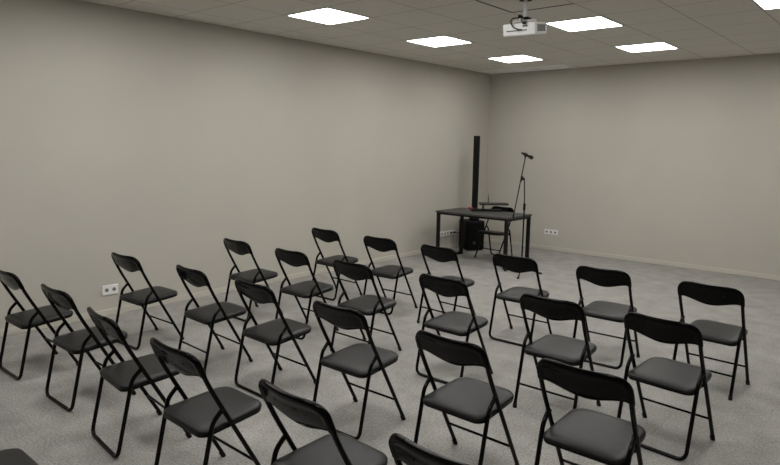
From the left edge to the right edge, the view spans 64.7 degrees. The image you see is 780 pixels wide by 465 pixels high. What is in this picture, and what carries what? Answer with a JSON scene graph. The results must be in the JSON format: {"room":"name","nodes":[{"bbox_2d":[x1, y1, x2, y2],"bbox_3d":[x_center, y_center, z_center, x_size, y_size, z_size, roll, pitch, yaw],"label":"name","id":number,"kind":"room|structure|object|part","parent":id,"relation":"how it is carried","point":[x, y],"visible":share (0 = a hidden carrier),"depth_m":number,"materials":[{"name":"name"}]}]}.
{"room":"seminar room","nodes":[
{"label":"seminar room","id":0,"kind":"room"},
{"bbox_2d":[0,0,490,328],"bbox_3d":[-2.389,-0.749,6.659,0.150,3.045,12.850,8,11,40],"label":"wall","id":1,"kind":"structure","parent":0,"point":[157,140],"depth_m":6.84,"materials":[{"name":"paint"}]},
{"bbox_2d":[102,284,117,295],"bbox_3d":[-2.832,0.579,6.233,0.013,0.098,0.162,8,11,40],"label":"wall socket","id":2,"kind":"object","parent":1,"relation":"attached to","point":[108,289],"visible":1,"depth_m":6.23,"materials":[{"name":"white plastic"}]},
{"bbox_2d":[0,238,484,336],"bbox_3d":[-2.350,0.735,6.817,0.014,0.065,12.550,8,11,40],"label":"baseboard","id":3,"kind":"structure","parent":1,"relation":"attached to","point":[13,330],"depth_m":6.98,"materials":[{"name":"beige paint"}]},
{"bbox_2d":[440,230,454,236],"bbox_3d":[0.990,0.010,10.582,0.013,0.082,0.422,8,11,40],"label":"wall socket","id":4,"kind":"object","parent":1,"relation":"attached to","point":[444,233],"visible":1,"depth_m":10.55,"materials":[{"name":"white plastic"}]},
{"bbox_2d":[0,241,779,464],"bbox_3d":[0.771,1.260,4.142,8.600,0.120,12.850,8,11,40],"label":"floor","id":5,"kind":"structure","parent":0,"point":[746,427],"depth_m":4.70,"materials":[{"name":"carpet"}]},
{"bbox_2d":[0,448,37,464],"bbox_3d":[-1.644,1.000,2.419,0.452,0.808,0.454,8,11,40],"label":"folding chair","id":6,"kind":"object","parent":5,"relation":"on","point":[12,456],"visible":1,"depth_m":2.58,"materials":[{"name":"black leather"}]},
{"bbox_2d":[0,270,77,379],"bbox_3d":[-2.729,0.651,4.743,0.452,0.808,0.454,8,11,39],"label":"folding chair","id":7,"kind":"object","parent":5,"relation":"on","point":[38,316],"visible":0.97,"depth_m":4.64,"materials":[{"name":"black plastic"}]},
{"bbox_3d":[-2.839,0.351,4.561,0.452,0.167,0.096,8,11,39],"label":"backrest","id":8,"kind":"part","parent":7,"relation":"part of","materials":[{"name":"black leather"}]},
{"bbox_3d":[-2.709,0.639,4.765,0.394,0.056,0.387,8,11,39],"label":"seat","id":9,"kind":"part","parent":7,"relation":"part of","materials":[{"name":"black leather"}]},
{"bbox_2d":[41,283,135,411],"bbox_3d":[-2.083,0.734,4.230,0.452,0.808,0.454,8,11,40],"label":"folding chair","id":10,"kind":"object","parent":5,"relation":"on","point":[82,341],"visible":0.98,"depth_m":4.10,"materials":[{"name":"black metal"}]},
{"bbox_3d":[-2.194,0.434,4.050,0.452,0.167,0.096,8,11,40],"label":"backrest","id":11,"kind":"part","parent":10,"relation":"part of","materials":[{"name":"black"}]},
{"bbox_3d":[-2.063,0.722,4.252,0.394,0.056,0.387,8,11,40],"label":"seat","id":12,"kind":"part","parent":10,"relation":"part of","materials":[{"name":"black leather"}]},
{"bbox_3d":[-2.083,0.734,4.230,0.444,0.797,0.448,8,11,40],"label":"frame","id":13,"kind":"part","parent":10,"relation":"part of","materials":[{"name":"black paint"}]},
{"bbox_2d":[87,307,191,457],"bbox_3d":[-1.497,0.827,3.648,0.454,0.808,0.452,-7,11,-43],"label":"folding chair","id":14,"kind":"object","parent":5,"relation":"on","point":[134,373],"visible":0.96,"depth_m":3.55,"materials":[{"name":"black"}]},
{"bbox_3d":[-1.622,0.525,3.481,0.096,0.167,0.452,-7,11,-43],"label":"backrest","id":15,"kind":"part","parent":14,"relation":"part of","materials":[{"name":"black"}]},
{"bbox_3d":[-1.475,0.815,3.668,0.387,0.056,0.394,-7,11,-43],"label":"seat","id":16,"kind":"part","parent":14,"relation":"part of","materials":[{"name":"black leather"}]},
{"bbox_3d":[-1.497,0.826,3.648,0.448,0.797,0.444,-7,11,-43],"label":"frame","id":17,"kind":"part","parent":14,"relation":"part of","materials":[{"name":"black paint"}]},
{"bbox_2d":[111,252,183,349],"bbox_3d":[-2.151,0.561,5.432,0.452,0.808,0.454,7,10,38],"label":"folding chair","id":18,"kind":"object","parent":5,"relation":"on","point":[144,297],"visible":0.93,"depth_m":5.33,"materials":[{"name":"black metal"}]},
{"bbox_3d":[-2.258,0.262,5.249,0.452,0.167,0.096,7,10,38],"label":"backrest","id":19,"kind":"part","parent":18,"relation":"part of","materials":[{"name":"black"}]},
{"bbox_3d":[-2.131,0.549,5.455,0.394,0.056,0.387,7,10,38],"label":"seat","id":20,"kind":"part","parent":18,"relation":"part of","materials":[{"name":"black plastic"}]},
{"bbox_3d":[-2.151,0.561,5.432,0.444,0.797,0.448,7,10,38],"label":"frame","id":21,"kind":"part","parent":18,"relation":"part of","materials":[{"name":"black paint"}]},
{"bbox_2d":[150,337,261,464],"bbox_3d":[-0.920,0.910,3.128,0.452,0.808,0.454,8,11,41],"label":"folding chair","id":22,"kind":"object","parent":5,"relation":"on","point":[208,413],"visible":1,"depth_m":3.06,"materials":[{"name":"black leather"}]},
{"bbox_3d":[-1.034,0.610,2.951,0.452,0.167,0.096,8,11,41],"label":"backrest","id":23,"kind":"part","parent":22,"relation":"part of","materials":[{"name":"black plastic"}]},
{"bbox_3d":[-0.900,0.898,3.150,0.394,0.056,0.387,8,11,41],"label":"seat","id":24,"kind":"part","parent":22,"relation":"part of","materials":[{"name":"black leather"}]},
{"bbox_2d":[176,264,252,372],"bbox_3d":[-1.418,0.645,4.925,0.452,0.807,0.454,9,11,43],"label":"folding chair","id":25,"kind":"object","parent":5,"relation":"on","point":[213,313],"visible":0.94,"depth_m":4.83,"materials":[{"name":"black plastic"}]},
{"bbox_3d":[-1.662,0.782,4.990,0.022,0.494,0.170,9,11,43],"label":"leg","id":26,"kind":"part","parent":25,"relation":"part of","materials":[{"name":"black paint"}]},
{"bbox_3d":[-1.536,0.344,4.751,0.452,0.167,0.096,9,11,43],"label":"backrest","id":27,"kind":"part","parent":25,"relation":"part of","materials":[{"name":"black"}]},
{"bbox_3d":[-1.363,0.827,4.709,0.022,0.494,0.170,9,11,43],"label":"leg","id":28,"kind":"part","parent":25,"relation":"part of","materials":[{"name":"black paint"}]},
{"bbox_3d":[-1.397,0.634,4.946,0.394,0.056,0.387,9,11,43],"label":"seat","id":29,"kind":"part","parent":25,"relation":"part of","materials":[{"name":"black plastic"}]},
{"bbox_3d":[-1.418,0.645,4.925,0.444,0.797,0.448,9,11,43],"label":"frame","id":30,"kind":"part","parent":25,"relation":"part of","materials":[{"name":"black paint"}]},
{"bbox_2d":[223,238,282,321],"bbox_3d":[-1.414,0.449,6.302,0.452,0.808,0.454,8,11,41],"label":"folding chair","id":31,"kind":"object","parent":5,"relation":"on","point":[257,275],"visible":0.94,"depth_m":6.18,"materials":[{"name":"black"}]},
{"bbox_3d":[-1.529,0.148,6.124,0.452,0.167,0.096,8,11,41],"label":"backrest","id":32,"kind":"part","parent":31,"relation":"part of","materials":[{"name":"black"}]},
{"bbox_3d":[-1.393,0.437,6.323,0.394,0.056,0.387,8,11,41],"label":"seat","id":33,"kind":"part","parent":31,"relation":"part of","materials":[{"name":"black leather"}]},
{"bbox_2d":[234,278,315,398],"bbox_3d":[-0.836,0.721,4.463,0.452,0.808,0.454,8,11,41],"label":"folding chair","id":34,"kind":"object","parent":5,"relation":"on","point":[276,332],"visible":0.99,"depth_m":4.38,"materials":[{"name":"black"}]},
{"bbox_3d":[-0.951,0.420,4.286,0.452,0.167,0.096,8,11,41],"label":"backrest","id":35,"kind":"part","parent":34,"relation":"part of","materials":[{"name":"black"}]},
{"bbox_3d":[-0.815,0.709,4.485,0.394,0.056,0.387,8,11,41],"label":"seat","id":36,"kind":"part","parent":34,"relation":"part of","materials":[{"name":"black leather"}]},
{"bbox_3d":[-0.836,0.720,4.463,0.444,0.797,0.448,8,11,41],"label":"frame","id":37,"kind":"part","parent":34,"relation":"part of","materials":[{"name":"black paint"}]},
{"bbox_2d":[275,248,338,339],"bbox_3d":[-0.792,0.534,5.771,0.452,0.808,0.454,8,11,40],"label":"folding chair","id":38,"kind":"object","parent":5,"relation":"on","point":[309,289],"visible":0.95,"depth_m":5.65,"materials":[{"name":"black"}]},
{"bbox_3d":[-0.902,0.234,5.591,0.452,0.167,0.096,8,11,40],"label":"backrest","id":39,"kind":"part","parent":38,"relation":"part of","materials":[{"name":"black plastic"}]},
{"bbox_3d":[-0.772,0.522,5.793,0.394,0.056,0.387,8,11,40],"label":"seat","id":40,"kind":"part","parent":38,"relation":"part of","materials":[{"name":"black leather"}]},
{"bbox_2d":[258,379,387,464],"bbox_3d":[-0.270,0.995,2.609,0.452,0.808,0.454,8,11,43],"label":"folding chair","id":41,"kind":"object","parent":5,"relation":"on","point":[334,448],"visible":1,"depth_m":2.60,"materials":[{"name":"black"}]},
{"bbox_3d":[-0.388,0.694,2.435,0.452,0.167,0.096,8,11,43],"label":"backrest","id":42,"kind":"part","parent":41,"relation":"part of","materials":[{"name":"black plastic"}]},
{"bbox_3d":[-0.270,0.994,2.609,0.444,0.797,0.448,8,11,43],"label":"frame","id":43,"kind":"part","parent":41,"relation":"part of","materials":[{"name":"black paint"}]},
{"bbox_3d":[-0.249,0.983,2.630,0.394,0.056,0.387,8,11,43],"label":"seat","id":44,"kind":"part","parent":41,"relation":"part of","materials":[{"name":"black leather"}]},
{"bbox_2d":[311,228,362,300],"bbox_3d":[-0.630,0.337,7.171,0.452,0.808,0.454,8,11,41],"label":"folding chair","id":45,"kind":"object","parent":5,"relation":"on","point":[328,236],"visible":0.93,"depth_m":7.08,"materials":[{"name":"black metal"}]},
{"bbox_3d":[-0.745,0.036,6.994,0.452,0.167,0.096,8,11,41],"label":"backrest","id":46,"kind":"part","parent":45,"relation":"part of","materials":[{"name":"black"}]},
{"bbox_3d":[-0.610,0.325,7.193,0.394,0.056,0.387,8,11,41],"label":"seat","id":47,"kind":"part","parent":45,"relation":"part of","materials":[{"name":"black leather"}]},
{"bbox_2d":[312,300,405,439],"bbox_3d":[-0.205,0.811,3.899,0.452,0.808,0.454,8,11,39],"label":"folding chair","id":48,"kind":"object","parent":5,"relation":"on","point":[359,360],"visible":0.97,"depth_m":3.80,"materials":[{"name":"black"}]},
{"bbox_3d":[-0.315,0.511,3.718,0.452,0.167,0.096,8,11,39],"label":"backrest","id":49,"kind":"part","parent":48,"relation":"part of","materials":[{"name":"black"}]},
{"bbox_3d":[-0.185,0.799,3.921,0.394,0.056,0.387,8,11,39],"label":"seat","id":50,"kind":"part","parent":48,"relation":"part of","materials":[{"name":"black leather"}]},
{"bbox_3d":[-0.205,0.811,3.899,0.444,0.797,0.448,8,11,39],"label":"frame","id":51,"kind":"part","parent":48,"relation":"part of","materials":[{"name":"black paint"}]},
{"bbox_2d":[330,259,401,350],"bbox_3d":[-0.205,0.618,5.244,0.452,0.807,0.454,8,11,41],"label":"folding chair","id":52,"kind":"object","parent":5,"relation":"on","point":[369,304],"visible":0.94,"depth_m":5.14,"materials":[{"name":"black"}]},
{"bbox_3d":[-0.451,0.757,5.301,0.022,0.494,0.170,8,11,41],"label":"leg","id":53,"kind":"part","parent":52,"relation":"part of","materials":[{"name":"black paint"}]},
{"bbox_3d":[-0.319,0.319,5.066,0.452,0.167,0.096,8,11,41],"label":"backrest","id":54,"kind":"part","parent":52,"relation":"part of","materials":[{"name":"black"}]},
{"bbox_3d":[-0.185,0.607,5.266,0.394,0.056,0.387,8,11,41],"label":"seat","id":55,"kind":"part","parent":52,"relation":"part of","materials":[{"name":"black plastic"}]},
{"bbox_3d":[-0.141,0.800,5.031,0.022,0.494,0.170,8,11,41],"label":"leg","id":56,"kind":"part","parent":52,"relation":"part of","materials":[{"name":"black paint"}]},
{"bbox_2d":[363,236,417,314],"bbox_3d":[-0.005,0.425,6.621,0.452,0.808,0.454,8,11,39],"label":"folding chair","id":57,"kind":"object","parent":5,"relation":"on","point":[379,244],"visible":0.93,"depth_m":6.50,"materials":[{"name":"black"}]},
{"bbox_3d":[-0.115,0.125,6.440,0.452,0.167,0.096,8,11,39],"label":"backrest","id":58,"kind":"part","parent":57,"relation":"part of","materials":[{"name":"black"}]},
{"bbox_3d":[0.015,0.413,6.644,0.394,0.056,0.387,8,11,39],"label":"seat","id":59,"kind":"part","parent":57,"relation":"part of","materials":[{"name":"black leather"}]},
{"bbox_2d":[388,433,468,464],"bbox_3d":[0.274,1.068,2.154,0.452,0.808,0.454,8,11,42],"label":"folding chair","id":60,"kind":"object","parent":5,"relation":"on","point":[402,449],"visible":1,"depth_m":2.01,"materials":[{"name":"black"}]},
{"bbox_3d":[0.274,1.068,2.154,0.444,0.797,0.448,8,11,42],"label":"frame","id":61,"kind":"part","parent":60,"relation":"part of","materials":[{"name":"black paint"}]},
{"bbox_2d":[417,244,475,322],"bbox_3d":[0.579,0.509,6.097,0.452,0.807,0.454,9,11,43],"label":"folding chair","id":62,"kind":"object","parent":5,"relation":"on","point":[440,254],"visible":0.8,"depth_m":5.97,"materials":[{"name":"black"}]},
{"bbox_3d":[0.336,0.646,6.164,0.022,0.494,0.170,9,11,43],"label":"leg","id":63,"kind":"part","parent":62,"relation":"part of","materials":[{"name":"black paint"}]},
{"bbox_3d":[0.461,0.208,5.924,0.452,0.167,0.096,9,11,43],"label":"backrest","id":64,"kind":"part","parent":62,"relation":"part of","materials":[{"name":"black"}]},
{"bbox_3d":[0.579,0.509,6.097,0.444,0.797,0.448,9,11,43],"label":"frame","id":65,"kind":"part","parent":62,"relation":"part of","materials":[{"name":"black paint"}]},
{"bbox_3d":[0.633,0.691,5.881,0.022,0.494,0.170,9,11,43],"label":"leg","id":66,"kind":"part","parent":62,"relation":"part of","materials":[{"name":"black paint"}]},
{"bbox_3d":[0.601,0.498,6.118,0.394,0.056,0.387,9,11,43],"label":"seat","id":67,"kind":"part","parent":62,"relation":"part of","materials":[{"name":"black leather"}]},
{"bbox_2d":[415,273,492,383],"bbox_3d":[0.499,0.702,4.739,0.452,0.808,0.454,8,11,41],"label":"folding chair","id":68,"kind":"object","parent":5,"relation":"on","point":[457,323],"visible":0.91,"depth_m":4.62,"materials":[{"name":"black"}]},
{"bbox_3d":[0.386,0.402,4.561,0.452,0.167,0.096,8,11,41],"label":"backrest","id":69,"kind":"part","parent":68,"relation":"part of","materials":[{"name":"black leather"}]},
{"bbox_3d":[0.520,0.690,4.760,0.394,0.056,0.387,8,11,41],"label":"seat","id":70,"kind":"part","parent":68,"relation":"part of","materials":[{"name":"black leather"}]},
{"bbox_3d":[0.499,0.702,4.739,0.444,0.797,0.448,8,11,41],"label":"frame","id":71,"kind":"part","parent":68,"relation":"part of","materials":[{"name":"black paint"}]},
{"bbox_2d":[414,330,519,464],"bbox_3d":[0.414,0.904,3.320,0.452,0.808,0.454,8,11,41],"label":"folding chair","id":72,"kind":"object","parent":5,"relation":"on","point":[472,400],"visible":0.99,"depth_m":3.23,"materials":[{"name":"black leather"}]},
{"bbox_3d":[0.301,0.604,3.141,0.452,0.167,0.096,8,11,41],"label":"backrest","id":73,"kind":"part","parent":72,"relation":"part of","materials":[{"name":"black plastic"}]},
{"bbox_3d":[0.434,0.892,3.341,0.394,0.056,0.387,8,11,41],"label":"seat","id":74,"kind":"part","parent":72,"relation":"part of","materials":[{"name":"black leather"}]},
{"bbox_2d":[459,136,484,250],"bbox_3d":[1.412,-0.671,10.480,0.330,1.928,0.391,-1,8,-13],"label":"loudspeaker","id":75,"kind":"object","parent":5,"relation":"on","point":[471,237],"visible":0.82,"depth_m":10.39,"materials":[{"name":"black plastic"}]},
{"bbox_2d":[467,223,483,248],"bbox_3d":[1.444,0.055,10.400,0.284,0.445,0.008,-1,8,-13],"label":"grille","id":76,"kind":"object","parent":75,"relation":"attached to","point":[473,228],"depth_m":10.39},
{"bbox_2d":[475,137,479,182],"bbox_3d":[1.462,-1.212,10.308,0.070,0.780,0.006,-1,8,-13],"label":"grille","id":77,"kind":"object","parent":75,"relation":"attached to","point":[477,139],"depth_m":10.30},
{"bbox_2d":[436,208,531,269],"bbox_3d":[1.418,0.066,9.464,1.280,0.757,0.710,8,11,40],"label":"desk","id":78,"kind":"object","parent":5,"relation":"on","point":[506,217],"visible":0.75,"depth_m":9.29,"materials":[{"name":"grey laminate"}]},
{"bbox_3d":[0.963,0.016,9.857,0.050,0.731,0.686,8,11,40],"label":"leg frame","id":79,"kind":"part","parent":78,"relation":"part of","materials":[{"name":"black metal"}]},
{"bbox_3d":[1.423,-0.265,9.417,1.156,0.036,0.550,8,11,40],"label":"rail","id":80,"kind":"part","parent":78,"relation":"part of","materials":[{"name":"black metal"}]},
{"bbox_2d":[470,194,508,211],"bbox_3d":[1.556,-0.467,9.623,0.580,0.257,0.220,1,8,0],"label":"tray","id":81,"kind":"object","parent":78,"relation":"on","point":[488,202],"visible":1,"depth_m":9.54,"materials":[{"name":"black plastic"}]},
{"bbox_3d":[1.621,-0.446,9.626,0.450,0.026,0.220,1,8,0],"label":"tray plate","id":82,"kind":"part","parent":81,"relation":"part of","materials":[{"name":"grey metal"}]},
{"bbox_3d":[1.872,0.142,9.075,0.050,0.731,0.686,8,11,40],"label":"leg frame","id":83,"kind":"part","parent":78,"relation":"part of","materials":[{"name":"black metal"}]},
{"bbox_2d":[474,206,513,257],"bbox_3d":[1.655,0.007,9.729,0.454,0.808,0.452,-7,11,-44],"label":"folding chair","id":84,"kind":"object","parent":5,"relation":"on","point":[488,232],"visible":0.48,"depth_m":9.72,"materials":[{"name":"black metal"}]},
{"bbox_3d":[1.655,0.007,9.729,0.448,0.797,0.444,-7,11,-44],"label":"frame","id":85,"kind":"part","parent":84,"relation":"part of","materials":[{"name":"black paint"}]},
{"bbox_3d":[1.633,0.001,9.706,0.387,0.056,0.394,-7,11,-44],"label":"seat","id":86,"kind":"part","parent":84,"relation":"part of","materials":[{"name":"black plastic"}]},
{"bbox_3d":[1.788,-0.326,9.807,0.096,0.167,0.452,-7,11,-44],"label":"backrest","id":87,"kind":"part","parent":84,"relation":"part of","materials":[{"name":"black plastic"}]},
{"bbox_2d":[489,253,551,346],"bbox_3d":[1.213,0.582,5.658,0.452,0.808,0.454,8,11,40],"label":"folding chair","id":88,"kind":"object","parent":5,"relation":"on","point":[515,264],"visible":0.93,"depth_m":5.57,"materials":[{"name":"black metal"}]},
{"bbox_3d":[1.103,0.282,5.478,0.452,0.167,0.096,8,11,40],"label":"backrest","id":89,"kind":"part","parent":88,"relation":"part of","materials":[{"name":"black leather"}]},
{"bbox_3d":[1.234,0.570,5.680,0.394,0.056,0.387,8,11,40],"label":"seat","id":90,"kind":"part","parent":88,"relation":"part of","materials":[{"name":"black leather"}]},
{"bbox_3d":[1.214,0.582,5.658,0.444,0.797,0.448,8,11,40],"label":"frame","id":91,"kind":"part","parent":88,"relation":"part of","materials":[{"name":"black paint"}]},
{"bbox_2d":[504,152,541,278],"bbox_3d":[1.780,-0.250,8.434,0.498,1.685,0.526,8,11,40],"label":"microphone stand","id":92,"kind":"object","parent":5,"relation":"on","point":[524,154],"visible":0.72,"depth_m":8.38,"materials":[{"name":"black metal"}]},
{"bbox_3d":[1.754,-0.609,8.355,0.141,0.805,0.014,1,8,0],"label":"boom arm","id":93,"kind":"part","parent":92,"relation":"part of","materials":[{"name":"black metal"}]},
{"bbox_2d":[513,293,600,408],"bbox_3d":[1.148,0.794,4.164,0.452,0.807,0.454,8,11,40],"label":"folding chair","id":94,"kind":"object","parent":5,"relation":"on","point":[570,351],"visible":0.97,"depth_m":4.05,"materials":[{"name":"black"}]},
{"bbox_3d":[0.901,0.933,4.217,0.022,0.494,0.170,8,11,40],"label":"leg","id":95,"kind":"part","parent":94,"relation":"part of","materials":[{"name":"black paint"}]},
{"bbox_3d":[1.036,0.495,3.984,0.452,0.167,0.096,8,11,40],"label":"backrest","id":96,"kind":"part","parent":94,"relation":"part of","materials":[{"name":"black"}]},
{"bbox_3d":[1.168,0.783,4.186,0.394,0.056,0.387,8,11,40],"label":"seat","id":97,"kind":"part","parent":94,"relation":"part of","materials":[{"name":"black plastic"}]},
{"bbox_3d":[1.215,0.976,3.951,0.022,0.494,0.170,8,11,40],"label":"leg","id":98,"kind":"part","parent":94,"relation":"part of","materials":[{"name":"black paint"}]},
{"bbox_2d":[534,358,645,464],"bbox_3d":[0.965,0.970,2.920,0.452,0.808,0.454,8,11,40],"label":"folding chair","id":99,"kind":"object","parent":5,"relation":"on","point":[603,438],"visible":1,"depth_m":2.82,"materials":[{"name":"black"}]},
{"bbox_3d":[0.854,0.670,2.740,0.452,0.167,0.096,8,11,40],"label":"backrest","id":100,"kind":"part","parent":99,"relation":"part of","materials":[{"name":"black plastic"}]},
{"bbox_3d":[0.985,0.958,2.942,0.394,0.056,0.387,8,11,40],"label":"seat","id":101,"kind":"part","parent":99,"relation":"part of","materials":[{"name":"black leather"}]},
{"bbox_2d":[573,266,639,368],"bbox_3d":[1.823,0.663,5.156,0.452,0.808,0.454,8,10,39],"label":"folding chair","id":102,"kind":"object","parent":5,"relation":"on","point":[605,310],"visible":0.87,"depth_m":5.03,"materials":[{"name":"black"}]},
{"bbox_3d":[1.714,0.364,4.974,0.452,0.167,0.096,8,10,39],"label":"backrest","id":103,"kind":"part","parent":102,"relation":"part of","materials":[{"name":"black"}]},
{"bbox_3d":[1.823,0.663,5.156,0.444,0.797,0.448,8,10,39],"label":"frame","id":104,"kind":"part","parent":102,"relation":"part of","materials":[{"name":"black paint"}]},
{"bbox_3d":[1.842,0.651,5.178,0.394,0.056,0.387,8,10,39],"label":"seat","id":105,"kind":"part","parent":102,"relation":"part of","materials":[{"name":"black plastic"}]},
{"bbox_2d":[617,312,714,460],"bbox_3d":[1.685,0.867,3.720,0.454,0.808,0.452,-7,11,-43],"label":"folding chair","id":106,"kind":"object","parent":5,"relation":"on","point":[675,376],"visible":0.97,"depth_m":3.61,"materials":[{"name":"black leather"}]},
{"bbox_3d":[1.561,0.565,3.552,0.096,0.167,0.452,-7,11,-43],"label":"backrest","id":107,"kind":"part","parent":106,"relation":"part of","materials":[{"name":"black"}]},
{"bbox_3d":[1.707,0.855,3.740,0.387,0.056,0.394,-7,11,-43],"label":"seat","id":108,"kind":"part","parent":106,"relation":"part of","materials":[{"name":"black leather"}]},
{"bbox_3d":[1.685,0.866,3.720,0.448,0.797,0.444,-7,11,-43],"label":"frame","id":109,"kind":"part","parent":106,"relation":"part of","materials":[{"name":"black paint"}]},
{"bbox_2d":[672,281,749,400],"bbox_3d":[2.422,0.751,4.610,0.452,0.807,0.454,9,11,44],"label":"folding chair","id":110,"kind":"object","parent":5,"relation":"on","point":[712,331],"visible":0.9,"depth_m":4.47,"materials":[{"name":"black"}]},
{"bbox_3d":[2.178,0.887,4.678,0.022,0.494,0.170,9,11,44],"label":"leg","id":111,"kind":"part","parent":110,"relation":"part of","materials":[{"name":"black paint"}]},
{"bbox_3d":[2.302,0.450,4.438,0.452,0.167,0.096,9,11,44],"label":"backrest","id":112,"kind":"part","parent":110,"relation":"part of","materials":[{"name":"black leather"}]},
{"bbox_3d":[2.422,0.751,4.610,0.444,0.797,0.448,9,11,44],"label":"frame","id":113,"kind":"part","parent":110,"relation":"part of","materials":[{"name":"black paint"}]},
{"bbox_3d":[2.444,0.739,4.631,0.394,0.056,0.387,9,11,44],"label":"seat","id":114,"kind":"part","parent":110,"relation":"part of","materials":[{"name":"black leather"}]},
{"bbox_3d":[2.474,0.933,4.394,0.022,0.494,0.170,9,11,44],"label":"leg","id":115,"kind":"part","parent":110,"relation":"part of","materials":[{"name":"black paint"}]},
{"bbox_2d":[81,0,779,70],"bbox_3d":[0.821,-1.873,3.694,8.600,0.120,12.850,8,11,40],"label":"ceiling","id":116,"kind":"structure","parent":0,"point":[700,29],"depth_m":6.66,"materials":[{"name":"tile"}]},
{"bbox_2d":[286,7,369,24],"bbox_3d":[-0.627,-2.200,6.271,0.604,0.008,0.604,8,11,40],"label":"recessed light","id":117,"kind":"object","parent":116,"relation":"in","point":[329,16],"visible":1,"depth_m":6.25,"materials":[{"name":"white plastic"}]},
{"bbox_2d":[405,35,472,46],"bbox_3d":[0.615,-2.382,7.685,0.604,0.008,0.604,8,11,40],"label":"recessed light","id":118,"kind":"object","parent":116,"relation":"in","point":[438,41],"visible":1,"depth_m":7.66,"materials":[{"name":"white plastic"}]},
{"bbox_2d":[475,70,508,73],"bbox_3d":[1.791,-2.809,10.753,0.396,0.014,0.534,8,11,40],"label":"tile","id":119,"kind":"structure","parent":116,"relation":"attached to","point":[482,71],"depth_m":10.70,"materials":[{"name":"white"}]},
{"bbox_2d":[487,55,543,62],"bbox_3d":[1.857,-2.564,9.098,0.604,0.008,0.604,8,11,40],"label":"recessed light","id":120,"kind":"object","parent":116,"relation":"in","point":[516,58],"visible":1,"depth_m":9.07,"materials":[{"name":"white plastic"}]},
{"bbox_2d":[495,67,542,72],"bbox_3d":[2.182,-2.755,10.416,0.618,0.014,0.534,8,11,40],"label":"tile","id":121,"kind":"structure","parent":116,"relation":"attached to","point":[522,69],"depth_m":10.38,"materials":[{"name":"white tile"}]},
{"bbox_2d":[503,0,545,36],"bbox_3d":[1.183,-1.888,5.415,0.302,0.326,0.355,7,10,35],"label":"projector","id":122,"kind":"object","parent":116,"relation":"hanging from","point":[525,28],"visible":1,"depth_m":5.37,"materials":[{"name":"white plastic"}]},
{"bbox_3d":[1.190,-1.860,5.431,0.169,0.030,0.169,-1,8,-10],"label":"mount arm","id":123,"kind":"part","parent":122,"relation":"part of","materials":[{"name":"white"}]},
{"bbox_2d":[537,24,544,30],"bbox_3d":[1.319,-1.786,5.366,0.004,0.059,0.181,7,19,35],"label":"vent","id":124,"kind":"object","parent":122,"relation":"attached to","point":[540,27],"depth_m":5.36,"materials":[{"name":"grey plastic"}]},
{"bbox_2d":[475,0,573,12],"bbox_3d":[1.212,-2.071,5.521,0.638,0.013,0.638,8,11,40],"label":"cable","id":125,"kind":"structure","parent":116,"relation":"attached to","point":[475,0],"depth_m":5.71,"materials":[{"name":"black"}]},
{"bbox_2d":[530,64,577,69],"bbox_3d":[2.657,-2.689,10.008,0.618,0.014,0.534,8,11,40],"label":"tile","id":126,"kind":"structure","parent":116,"relation":"attached to","point":[560,66],"depth_m":9.99,"materials":[{"name":"white"}]},
{"bbox_2d":[546,16,623,31],"bbox_3d":[2.040,-2.184,6.458,0.604,0.008,0.604,8,11,40],"label":"recessed light","id":127,"kind":"object","parent":116,"relation":"in","point":[596,22],"visible":0.89,"depth_m":6.44,"materials":[{"name":"white plastic"}]},
{"bbox_2d":[614,42,678,52],"bbox_3d":[3.281,-2.367,7.872,0.604,0.008,0.604,8,11,40],"label":"recessed light","id":128,"kind":"object","parent":116,"relation":"in","point":[655,46],"visible":1,"depth_m":7.85,"materials":[{"name":"white plastic"}]},
{"bbox_2d":[753,0,779,9],"bbox_3d":[3.464,-1.986,5.232,0.604,0.008,0.604,8,11,40],"label":"recessed light","id":129,"kind":"object","parent":116,"relation":"in","point":[764,4],"visible":1,"depth_m":5.44,"materials":[{"name":"white plastic"}]},
{"bbox_2d":[485,53,779,275],"bbox_3d":[4.967,-0.919,8.666,8.300,3.045,0.150,8,11,40],"label":"wall","id":130,"kind":"structure","parent":0,"point":[678,161],"depth_m":9.44,"materials":[{"name":"paint"}]},
{"bbox_2d":[544,229,557,234],"bbox_3d":[2.775,-0.007,10.601,0.246,0.085,0.013,8,11,40],"label":"wall socket","id":131,"kind":"object","parent":130,"relation":"attached to","point":[546,231],"visible":1,"depth_m":10.60,"materials":[{"name":"white plastic"}]},
{"bbox_2d":[485,238,779,280],"bbox_3d":[4.890,0.563,8.816,8.272,0.065,0.014,8,11,40],"label":"baseboard","id":132,"kind":"structure","parent":130,"relation":"attached to","point":[675,264],"depth_m":9.55,"materials":[{"name":"beige paint"}]}
]}

